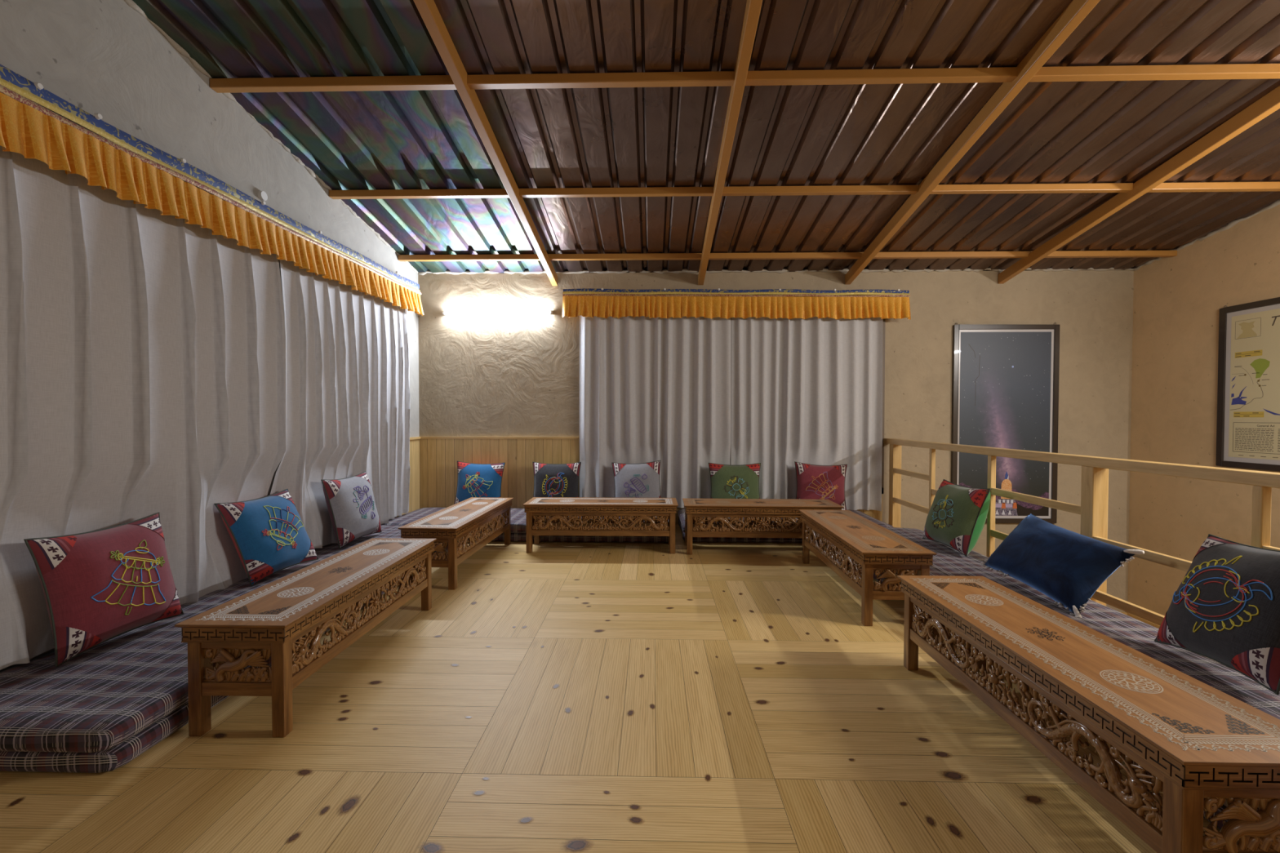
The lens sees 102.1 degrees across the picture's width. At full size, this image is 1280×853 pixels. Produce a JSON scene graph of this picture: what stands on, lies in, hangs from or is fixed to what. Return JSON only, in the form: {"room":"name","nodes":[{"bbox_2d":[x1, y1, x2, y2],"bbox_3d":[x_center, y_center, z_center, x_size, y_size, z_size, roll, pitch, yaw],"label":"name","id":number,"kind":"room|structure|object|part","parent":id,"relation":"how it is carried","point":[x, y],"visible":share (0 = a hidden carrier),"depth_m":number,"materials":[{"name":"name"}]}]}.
{"room":"restaurant dining room","nodes":[
{"label":"restaurant dining room","id":0,"kind":"room"},
{"bbox_2d":[0,0,419,671],"bbox_3d":[-2.360,-0.629,1.904,0.150,3.593,6.520,0,1,1],"label":"wall","id":1,"kind":"structure","parent":0,"point":[104,57],"depth_m":2.45,"materials":[{"name":"grey paint"}]},
{"bbox_2d":[0,145,286,670],"bbox_3d":[-2.193,-0.101,2.003,0.157,1.926,2.205,0,1,1],"label":"curtain","id":2,"kind":"object","parent":1,"relation":"hanging from","point":[143,349],"visible":0.77,"depth_m":2.19,"materials":[{"name":"white fabric"}]},
{"bbox_2d":[0,64,423,315],"bbox_3d":[-2.093,-1.114,2.894,0.084,0.387,3.962,0,1,1],"label":"valance","id":3,"kind":"object","parent":1,"relation":"attached to","point":[128,166],"visible":1,"depth_m":2.29,"materials":[{"name":"orange fabric"}]},
{"bbox_2d":[257,191,267,200],"bbox_3d":[-2.246,-1.373,3.079,0.020,0.056,0.055,0,1,1],"label":"cap","id":4,"kind":"object","parent":1,"relation":"attached to","point":[262,195],"visible":0.98,"depth_m":3.07,"materials":[{"name":"white plastic"}]},
{"bbox_2d":[124,0,417,273],"bbox_3d":[-2.256,-1.823,2.875,0.048,0.698,4.528,0,1,1],"label":"trim","id":5,"kind":"structure","parent":1,"relation":"attached to","point":[132,4],"depth_m":2.88,"materials":[{"name":"brown wood"}]},
{"bbox_2d":[270,259,409,548],"bbox_3d":[-2.145,-0.136,3.946,0.128,1.926,1.676,0,1,3],"label":"curtain","id":6,"kind":"object","parent":1,"relation":"hanging from","point":[348,368],"visible":0.84,"depth_m":3.71,"materials":[{"name":"white fabric"}]},
{"bbox_2d":[395,436,420,517],"bbox_3d":[-2.210,0.538,4.718,0.024,0.857,0.908,0,1,1],"label":"wainscoting","id":7,"kind":"structure","parent":1,"relation":"attached to","point":[415,468],"depth_m":5.05,"materials":[{"name":"brown wood"}]},
{"bbox_2d":[0,524,1220,852],"bbox_3d":[0.077,1.097,1.879,4.730,0.151,6.520,0,1,1],"label":"floor","id":8,"kind":"structure","parent":0,"point":[563,697],"depth_m":1.67,"materials":[{"name":"brown wood"}]},
{"bbox_2d":[0,543,448,773],"bbox_3d":[-1.879,0.958,2.925,0.755,0.089,2.831,0,1,1],"label":"mattress","id":9,"kind":"object","parent":8,"relation":"on","point":[118,756],"visible":0.05,"depth_m":1.52,"materials":[{"name":"fabric"}]},
{"bbox_2d":[0,524,404,752],"bbox_3d":[-1.874,0.880,2.916,0.765,0.091,2.866,0,1,1],"label":"mattress","id":10,"kind":"object","parent":9,"relation":"on","point":[108,694],"visible":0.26,"depth_m":1.72,"materials":[{"name":"fabric"}]},
{"bbox_2d":[23,511,184,667],"bbox_3d":[-2.105,0.618,2.065,0.217,0.469,0.487,0,1,11],"label":"cushion","id":11,"kind":"object","parent":10,"relation":"on","point":[99,586],"visible":1,"depth_m":1.97,"materials":[{"name":"red fabric"}]},
{"bbox_2d":[213,488,318,586],"bbox_3d":[-2.112,0.614,2.958,0.252,0.449,0.491,0,1,8],"label":"cushion","id":12,"kind":"object","parent":10,"relation":"on","point":[268,535],"visible":1,"depth_m":2.85,"materials":[{"name":"blue fabric"}]},
{"bbox_2d":[320,471,382,549],"bbox_3d":[-2.046,0.581,3.697,0.227,0.477,0.501,0,1,12],"label":"cushion","id":13,"kind":"object","parent":10,"relation":"on","point":[350,501],"visible":1,"depth_m":3.58,"materials":[{"name":"grey fabric"}]},
{"bbox_2d":[174,537,436,737],"bbox_3d":[-1.319,0.822,2.276,0.363,0.380,1.198,0,1,1],"label":"table","id":14,"kind":"object","parent":8,"relation":"on","point":[266,621],"visible":1,"depth_m":1.83,"materials":[{"name":"brown wood"}]},
{"bbox_3d":[-1.467,0.864,1.722,0.042,0.317,0.042,0,1,1],"label":"leg","id":15,"kind":"part","parent":14,"relation":"part of","materials":[{"name":"brown wood"}]},
{"bbox_3d":[-1.471,0.777,2.278,0.036,0.122,1.072,0,1,1],"label":"dragon panel","id":16,"kind":"part","parent":14,"relation":"part of","materials":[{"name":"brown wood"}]},
{"bbox_3d":[-1.329,0.788,1.707,0.242,0.122,0.035,0,1,1],"label":"bird panel","id":17,"kind":"part","parent":14,"relation":"part of","materials":[{"name":"brown wood"}]},
{"bbox_3d":[-1.189,0.865,1.718,0.042,0.317,0.042,0,1,1],"label":"leg","id":18,"kind":"part","parent":14,"relation":"part of","materials":[{"name":"brown wood"}]},
{"bbox_3d":[-1.167,0.778,2.273,0.036,0.122,1.072,0,1,1],"label":"dragon panel","id":19,"kind":"part","parent":14,"relation":"part of","materials":[{"name":"brown wood"}]},
{"bbox_3d":[-1.170,0.844,2.831,0.042,0.317,0.042,0,1,1],"label":"leg","id":20,"kind":"part","parent":14,"relation":"part of","materials":[{"name":"brown wood"}]},
{"bbox_2d":[397,497,513,589],"bbox_3d":[-1.263,0.795,3.735,0.362,0.380,1.198,0,1,3],"label":"table","id":21,"kind":"object","parent":8,"relation":"on","point":[453,525],"visible":0.86,"depth_m":3.40,"materials":[{"name":"brown wood"}]},
{"bbox_3d":[-1.290,0.761,3.166,0.242,0.122,0.035,0,1,3],"label":"bird panel","id":22,"kind":"part","parent":21,"relation":"part of","materials":[{"name":"brown wood"}]},
{"bbox_3d":[-1.149,0.838,3.172,0.042,0.317,0.042,0,1,3],"label":"leg","id":23,"kind":"part","parent":21,"relation":"part of","materials":[{"name":"brown wood"}]},
{"bbox_3d":[-1.111,0.751,3.727,0.036,0.122,1.072,0,1,3],"label":"dragon panel","id":24,"kind":"part","parent":21,"relation":"part of","materials":[{"name":"brown wood"}]},
{"bbox_3d":[-1.098,0.817,4.285,0.042,0.317,0.042,0,1,3],"label":"leg","id":25,"kind":"part","parent":21,"relation":"part of","materials":[{"name":"brown wood"}]},
{"bbox_2d":[466,532,668,542],"bbox_3d":[-0.944,0.926,4.736,2.531,0.089,0.806,0,1,1],"label":"mattress","id":26,"kind":"object","parent":8,"relation":"on","point":[515,536],"visible":0.21,"depth_m":4.33,"materials":[{"name":"fabric"}]},
{"bbox_2d":[381,507,668,533],"bbox_3d":[-0.947,0.848,4.730,2.526,0.091,0.816,0,1,1],"label":"mattress","id":27,"kind":"object","parent":26,"relation":"on","point":[518,524],"visible":0.15,"depth_m":4.58,"materials":[{"name":"fabric"}]},
{"bbox_2d":[453,461,505,504],"bbox_3d":[-1.561,0.575,5.008,0.489,0.477,0.207,0,1,3],"label":"cushion","id":28,"kind":"object","parent":27,"relation":"on","point":[473,480],"visible":0.88,"depth_m":4.95,"materials":[{"name":"blue fabric"}]},
{"bbox_2d":[532,462,581,497],"bbox_3d":[-0.810,0.576,4.998,0.478,0.464,0.197,0,1,2],"label":"cushion","id":29,"kind":"object","parent":27,"relation":"on","point":[550,480],"visible":0.86,"depth_m":4.94,"materials":[{"name":"grey fabric"}]},
{"bbox_2d":[611,460,661,497],"bbox_3d":[-0.026,0.571,4.948,0.486,0.495,0.210,0,1,-6],"label":"cushion","id":30,"kind":"object","parent":27,"relation":"on","point":[642,480],"visible":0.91,"depth_m":4.89,"materials":[{"name":"grey fabric"}]},
{"bbox_2d":[522,497,678,553],"bbox_3d":[-0.303,0.789,4.159,1.198,0.380,0.362,0,1,1],"label":"table","id":31,"kind":"object","parent":8,"relation":"on","point":[651,515],"visible":1,"depth_m":4.00,"materials":[{"name":"brown wood"}]},
{"bbox_3d":[-0.862,0.822,4.030,0.042,0.317,0.042,0,1,1],"label":"leg","id":32,"kind":"part","parent":31,"relation":"part of","materials":[{"name":"brown wood"}]},
{"bbox_3d":[-0.857,0.817,4.308,0.042,0.317,0.042,0,1,1],"label":"leg","id":33,"kind":"part","parent":31,"relation":"part of","materials":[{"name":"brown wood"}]},
{"bbox_3d":[-0.305,0.747,4.006,1.072,0.122,0.036,0,1,1],"label":"dragon panel","id":34,"kind":"part","parent":31,"relation":"part of","materials":[{"name":"brown wood"}]},
{"bbox_3d":[-0.300,0.741,4.310,1.072,0.122,0.036,0,1,1],"label":"dragon panel","id":35,"kind":"part","parent":31,"relation":"part of","materials":[{"name":"brown wood"}]},
{"bbox_3d":[0.252,0.824,4.010,0.042,0.317,0.042,0,1,1],"label":"leg","id":36,"kind":"part","parent":31,"relation":"part of","materials":[{"name":"brown wood"}]},
{"bbox_2d":[678,519,802,542],"bbox_3d":[1.250,0.930,4.700,1.771,0.088,0.776,0,1,1],"label":"mattress","id":37,"kind":"object","parent":8,"relation":"on","point":[694,539],"visible":0.16,"depth_m":4.33,"materials":[{"name":"fabric"}]},
{"bbox_2d":[677,508,893,532],"bbox_3d":[1.248,0.852,4.694,1.776,0.090,0.786,0,1,1],"label":"mattress","id":38,"kind":"object","parent":37,"relation":"on","point":[681,513],"visible":0.18,"depth_m":4.60,"materials":[{"name":"fabric"}]},
{"bbox_2d":[708,462,760,498],"bbox_3d":[0.905,0.580,4.925,0.510,0.464,0.195,0,1,-2],"label":"cushion","id":39,"kind":"object","parent":38,"relation":"on","point":[727,482],"visible":0.78,"depth_m":4.87,"materials":[{"name":"green fabric"}]},
{"bbox_2d":[794,461,847,510],"bbox_3d":[1.713,0.581,4.905,0.520,0.492,0.202,0,1,5],"label":"cushion","id":40,"kind":"object","parent":38,"relation":"on","point":[814,482],"visible":0.87,"depth_m":4.84,"materials":[{"name":"red fabric"}]},
{"bbox_2d":[682,498,844,555],"bbox_3d":[0.945,0.792,4.104,1.198,0.380,0.362,0,1,2],"label":"table","id":41,"kind":"object","parent":8,"relation":"on","point":[698,512],"visible":0.76,"depth_m":3.96,"materials":[{"name":"brown wood"}]},
{"bbox_3d":[0.393,0.820,4.263,0.042,0.317,0.042,0,1,2],"label":"leg","id":42,"kind":"part","parent":41,"relation":"part of","materials":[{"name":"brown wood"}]},
{"bbox_3d":[0.383,0.825,3.985,0.042,0.317,0.042,0,1,2],"label":"leg","id":43,"kind":"part","parent":41,"relation":"part of","materials":[{"name":"brown wood"}]},
{"bbox_3d":[0.950,0.744,4.255,1.072,0.122,0.036,0,1,2],"label":"dragon panel","id":44,"kind":"part","parent":41,"relation":"part of","materials":[{"name":"brown wood"}]},
{"bbox_3d":[0.939,0.750,3.951,1.072,0.122,0.036,0,1,2],"label":"dragon panel","id":45,"kind":"part","parent":41,"relation":"part of","materials":[{"name":"brown wood"}]},
{"bbox_2d":[798,509,936,626],"bbox_3d":[1.318,0.810,3.180,0.363,0.380,1.198,0,1,2],"label":"table","id":46,"kind":"object","parent":8,"relation":"on","point":[868,546],"visible":0.96,"depth_m":2.78,"materials":[{"name":"brown wood"}]},
{"bbox_3d":[1.201,0.831,3.743,0.042,0.317,0.042,0,1,2],"label":"leg","id":47,"kind":"part","parent":46,"relation":"part of","materials":[{"name":"brown wood"}]},
{"bbox_3d":[1.166,0.764,3.186,0.036,0.122,1.072,0,1,2],"label":"dragon panel","id":48,"kind":"part","parent":46,"relation":"part of","materials":[{"name":"brown wood"}]},
{"bbox_3d":[1.156,0.851,2.630,0.042,0.317,0.042,0,1,2],"label":"leg","id":49,"kind":"part","parent":46,"relation":"part of","materials":[{"name":"brown wood"}]},
{"bbox_3d":[1.294,0.775,2.612,0.242,0.122,0.035,0,1,2],"label":"bird panel","id":50,"kind":"part","parent":46,"relation":"part of","materials":[{"name":"brown wood"}]},
{"bbox_3d":[1.434,0.852,2.619,0.042,0.317,0.042,0,1,2],"label":"leg","id":51,"kind":"part","parent":46,"relation":"part of","materials":[{"name":"brown wood"}]},
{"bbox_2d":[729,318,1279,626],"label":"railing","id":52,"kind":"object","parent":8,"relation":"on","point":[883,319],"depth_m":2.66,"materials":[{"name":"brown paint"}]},
{"bbox_3d":[2.416,0.569,4.896,0.080,0.803,0.080,0,1,1],"label":"post","id":53,"kind":"part","parent":52,"relation":"part of","materials":[{"name":"brown wood"}]},
{"bbox_3d":[2.384,0.692,4.544,0.026,0.044,0.631,0,1,1],"label":"rail","id":54,"kind":"part","parent":52,"relation":"part of","materials":[{"name":"brown wood"}]},
{"bbox_3d":[2.385,0.417,4.538,0.026,0.044,0.631,0,1,1],"label":"rail","id":55,"kind":"part","parent":52,"relation":"part of","materials":[{"name":"brown wood"}]},
{"bbox_3d":[2.377,0.581,4.209,0.034,0.803,0.034,0,1,1],"label":"post","id":56,"kind":"part","parent":52,"relation":"part of","materials":[{"name":"brown wood"}]},
{"bbox_3d":[2.368,0.535,3.842,0.026,0.044,0.699,0,1,1],"label":"rail","id":57,"kind":"part","parent":52,"relation":"part of","materials":[{"name":"brown wood"}]},
{"bbox_3d":[2.361,0.595,3.475,0.036,0.803,0.036,0,1,1],"label":"post","id":58,"kind":"part","parent":52,"relation":"part of","materials":[{"name":"brown wood"}]},
{"bbox_3d":[2.350,0.718,3.097,0.026,0.044,0.725,0,1,1],"label":"rail","id":59,"kind":"part","parent":52,"relation":"part of","materials":[{"name":"brown wood"}]},
{"bbox_3d":[2.351,0.438,3.092,0.026,0.044,0.725,0,1,1],"label":"rail","id":60,"kind":"part","parent":52,"relation":"part of","materials":[{"name":"brown wood"}]},
{"bbox_3d":[2.367,0.579,2.966,0.087,0.853,4.218,0,1,1],"label":"railing","id":61,"kind":"part","parent":52,"relation":"part of","materials":[{"name":"beige wood"}]},
{"bbox_3d":[2.364,0.178,2.958,0.080,0.050,4.218,0,1,1],"label":"rail","id":62,"kind":"part","parent":52,"relation":"part of","materials":[{"name":"brown wood"}]},
{"bbox_3d":[2.364,0.609,2.695,0.080,0.803,0.075,0,1,1],"label":"post","id":63,"kind":"part","parent":52,"relation":"part of","materials":[{"name":"brown wood"}]},
{"bbox_3d":[2.332,0.868,2.312,0.026,0.044,0.701,0,1,1],"label":"rail","id":64,"kind":"part","parent":52,"relation":"part of","materials":[{"name":"brown wood"}]},
{"bbox_3d":[2.332,0.593,2.307,0.026,0.044,0.701,0,1,1],"label":"rail","id":65,"kind":"part","parent":52,"relation":"part of","materials":[{"name":"brown wood"}]},
{"bbox_3d":[2.325,0.623,1.940,0.036,0.803,0.034,0,1,1],"label":"post","id":66,"kind":"part","parent":52,"relation":"part of","materials":[{"name":"brown wood"}]},
{"bbox_3d":[2.316,0.471,1.585,0.026,0.044,0.670,0,1,1],"label":"rail","id":67,"kind":"part","parent":52,"relation":"part of","materials":[{"name":"brown wood"}]},
{"bbox_2d":[873,569,1229,830],"bbox_3d":[1.859,0.973,2.391,0.746,0.089,3.746,0,1,1],"label":"mattress","id":68,"kind":"object","parent":8,"relation":"on","point":[1220,824],"visible":0.02,"depth_m":1.33,"materials":[{"name":"fabric"}]},
{"bbox_2d":[882,527,1279,719],"bbox_3d":[1.865,0.895,2.394,0.776,0.091,3.756,0,1,1],"label":"mattress","id":69,"kind":"object","parent":68,"relation":"on","point":[1140,636],"visible":0.25,"depth_m":2.19,"materials":[{"name":"fabric"}]},
{"bbox_2d":[922,479,991,556],"bbox_3d":[2.162,0.607,3.531,0.282,0.440,0.466,0,1,-2],"label":"cushion","id":70,"kind":"object","parent":69,"relation":"on","point":[957,516],"visible":1,"depth_m":3.39,"materials":[{"name":"green fabric"}]},
{"bbox_2d":[980,513,1144,617],"bbox_3d":[2.088,0.683,2.628,0.289,0.374,0.670,0,1,-2],"label":"cushion","id":71,"kind":"object","parent":69,"relation":"on","point":[1067,566],"visible":1,"depth_m":2.48,"materials":[{"name":"blue fabric"}]},
{"bbox_2d":[1154,533,1279,694],"bbox_3d":[2.111,0.627,1.822,0.259,0.474,0.529,0,1,14],"label":"cushion","id":72,"kind":"object","parent":69,"relation":"on","point":[1225,609],"visible":1,"depth_m":1.77,"materials":[{"name":"grey fabric"}]},
{"bbox_2d":[897,575,1279,852],"bbox_3d":[1.265,0.838,1.613,0.363,0.380,1.198,0,1,2],"label":"table","id":73,"kind":"object","parent":8,"relation":"on","point":[1203,748],"visible":1,"depth_m":1.26,"materials":[{"name":"brown wood"}]},
{"bbox_3d":[1.141,0.860,2.174,0.042,0.317,0.042,0,1,1],"label":"leg","id":74,"kind":"part","parent":73,"relation":"part of","materials":[{"name":"brown wood"}]},
{"bbox_3d":[1.419,0.860,2.167,0.042,0.317,0.042,0,1,2],"label":"leg","id":75,"kind":"part","parent":73,"relation":"part of","materials":[{"name":"brown wood"}]},
{"bbox_3d":[1.113,0.793,1.616,0.036,0.122,1.072,0,1,1],"label":"dragon panel","id":76,"kind":"part","parent":73,"relation":"part of","materials":[{"name":"brown wood"}]},
{"bbox_3d":[1.111,0.880,1.061,0.042,0.317,0.042,0,1,1],"label":"leg","id":77,"kind":"part","parent":73,"relation":"part of","materials":[{"name":"brown wood"}]},
{"bbox_3d":[1.250,0.804,1.044,0.242,0.122,0.035,0,1,2],"label":"bird panel","id":78,"kind":"part","parent":73,"relation":"part of","materials":[{"name":"brown wood"}]},
{"bbox_2d":[132,0,1279,273],"bbox_3d":[1.146,-1.955,1.788,7.474,1.045,6.900,0,1,1],"label":"ceiling","id":79,"kind":"structure","parent":0,"point":[1085,131],"depth_m":3.03,"materials":[{"name":"metal"}]},
{"bbox_2d":[413,0,557,285],"bbox_3d":[-0.955,-1.918,1.847,0.054,1.173,6.519,0,1,2],"label":"rafter","id":80,"kind":"object","parent":79,"relation":"attached to","point":[428,10],"visible":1,"depth_m":2.91,"materials":[{"name":"brown paint"}]},
{"bbox_2d":[697,0,762,284],"bbox_3d":[0.482,-1.916,1.813,0.054,1.173,6.519,0,1,2],"label":"rafter","id":81,"kind":"object","parent":79,"relation":"attached to","point":[753,8],"visible":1,"depth_m":2.87,"materials":[{"name":"brown paint"}]},
{"bbox_2d":[209,63,1279,93],"bbox_3d":[1.221,-1.800,2.660,6.968,0.048,0.050,0,1,1],"label":"ceiling beam","id":82,"kind":"structure","parent":79,"relation":"attached to","point":[1225,71],"depth_m":2.66,"materials":[{"name":"brown paint"}]},
{"bbox_2d":[397,250,1177,261],"bbox_3d":[1.267,-1.542,4.674,6.968,0.048,0.050,0,1,1],"label":"ceiling beam","id":83,"kind":"structure","parent":79,"relation":"attached to","point":[1056,254],"depth_m":4.65,"materials":[{"name":"brown paint"}]},
{"bbox_2d":[328,181,1279,199],"bbox_3d":[1.244,-1.672,3.662,6.968,0.048,0.050,0,1,1],"label":"ceiling beam","id":84,"kind":"structure","parent":79,"relation":"attached to","point":[1188,186],"depth_m":3.65,"materials":[{"name":"brown paint"}]},
{"bbox_2d":[844,0,1100,284],"bbox_3d":[1.912,-1.913,1.780,0.054,1.173,6.519,0,1,2],"label":"rafter","id":85,"kind":"object","parent":79,"relation":"attached to","point":[1077,11],"visible":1,"depth_m":2.89,"materials":[{"name":"brown paint"}]},
{"bbox_2d":[997,85,1279,284],"bbox_3d":[3.381,-1.910,1.746,0.054,1.173,6.519,0,1,2],"label":"rafter","id":86,"kind":"object","parent":79,"relation":"attached to","point":[1269,103],"visible":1,"depth_m":3.40,"materials":[{"name":"brown paint"}]},
{"bbox_2d":[417,270,1133,612],"bbox_3d":[1.275,0.573,5.178,7.270,4.180,0.150,0,1,1],"label":"wall","id":87,"kind":"structure","parent":0,"point":[480,375],"depth_m":5.06,"materials":[{"name":"beige paint"}]},
{"bbox_2d":[442,311,552,315],"bbox_3d":[-1.409,-1.126,5.116,1.092,0.034,0.033,0,1,1],"label":"tube light","id":88,"kind":"object","parent":87,"relation":"attached to","point":[511,312],"visible":1,"depth_m":5.11,"materials":[{"name":"white"}]},
{"bbox_2d":[419,436,579,508],"bbox_3d":[-1.406,0.531,5.153,1.610,0.857,0.024,0,1,1],"label":"wainscoting","id":89,"kind":"structure","parent":87,"relation":"attached to","point":[439,456],"depth_m":5.15,"materials":[{"name":"brown wood"}]},
{"bbox_2d":[579,315,731,507],"bbox_3d":[0.143,-0.149,5.035,1.480,1.914,0.086,0,1,1],"label":"curtain","id":90,"kind":"object","parent":87,"relation":"hanging from","point":[651,389],"visible":0.84,"depth_m":5.04,"materials":[{"name":"white fabric"}]},
{"bbox_2d":[562,288,911,319],"bbox_3d":[0.905,-1.173,4.916,3.306,0.318,0.084,0,1,1],"label":"valance","id":91,"kind":"object","parent":87,"relation":"attached to","point":[711,304],"visible":1,"depth_m":4.92,"materials":[{"name":"orange fabric"}]},
{"bbox_3d":[0.907,-1.251,4.930,3.300,0.045,0.013,0,1,1],"label":"red trim","id":92,"kind":"part","parent":91,"relation":"part of","materials":[{"name":"fabric"}]},
{"bbox_2d":[417,266,1133,275],"bbox_3d":[1.273,-1.526,5.061,6.975,0.056,0.054,0,1,1],"label":"trim","id":93,"kind":"structure","parent":87,"relation":"attached to","point":[684,270],"depth_m":5.05,"materials":[{"name":"brown wood"}]},
{"bbox_2d":[675,494,882,524],"bbox_3d":[0.888,0.814,5.111,2.980,0.300,0.012,0,1,1],"label":"trim","id":94,"kind":"structure","parent":87,"relation":"attached to","point":[876,514],"depth_m":5.07,"materials":[{"name":"brown wood"}]},
{"bbox_2d":[730,316,882,511],"bbox_3d":[1.608,-0.138,5.000,1.438,1.930,0.086,0,1,1],"label":"curtain","id":95,"kind":"object","parent":87,"relation":"hanging from","point":[809,390],"visible":0.87,"depth_m":5.01,"materials":[{"name":"white fabric"}]},
{"bbox_2d":[951,322,1059,524],"bbox_3d":[3.546,-0.032,5.024,1.005,1.949,0.025,0,1,1],"label":"framed poster","id":96,"kind":"object","parent":87,"relation":"attached to","point":[1005,390],"visible":0.77,"depth_m":5.02,"materials":[{"name":"black paper"}]},
{"bbox_2d":[1127,204,1279,615],"bbox_3d":[4.757,0.160,1.753,0.150,5.143,6.520,0,1,1],"label":"wall","id":97,"kind":"structure","parent":0,"point":[1178,300],"depth_m":4.49,"materials":[{"name":"beige paint"}]},
{"bbox_2d":[1127,613,1159,628],"bbox_3d":[4.671,2.296,1.994,0.024,0.862,6.120,0,1,1],"label":"trim","id":98,"kind":"structure","parent":97,"relation":"attached to","point":[1151,624],"depth_m":4.85,"materials":[{"name":"brown wood"}]},
{"bbox_2d":[1132,199,1279,271],"bbox_3d":[4.705,-1.802,2.720,0.049,0.691,4.530,0,1,1],"label":"trim","id":99,"kind":"structure","parent":97,"relation":"attached to","point":[1233,223],"depth_m":4.22,"materials":[{"name":"brown wood"}]},
{"bbox_2d":[1215,297,1279,471],"bbox_3d":[4.715,-0.319,3.746,0.025,1.304,0.950,0,1,1],"label":"framed map","id":100,"kind":"object","parent":97,"relation":"attached to","point":[1248,423],"visible":1,"depth_m":4.00,"materials":[{"name":"brown"}]},
{"bbox_2d":[1228,308,1279,460],"bbox_3d":[4.716,-0.310,3.746,0.001,1.120,0.790,0,1,1],"label":"print","id":101,"kind":"object","parent":100,"relation":"attached to","point":[1267,340],"depth_m":3.96}
]}

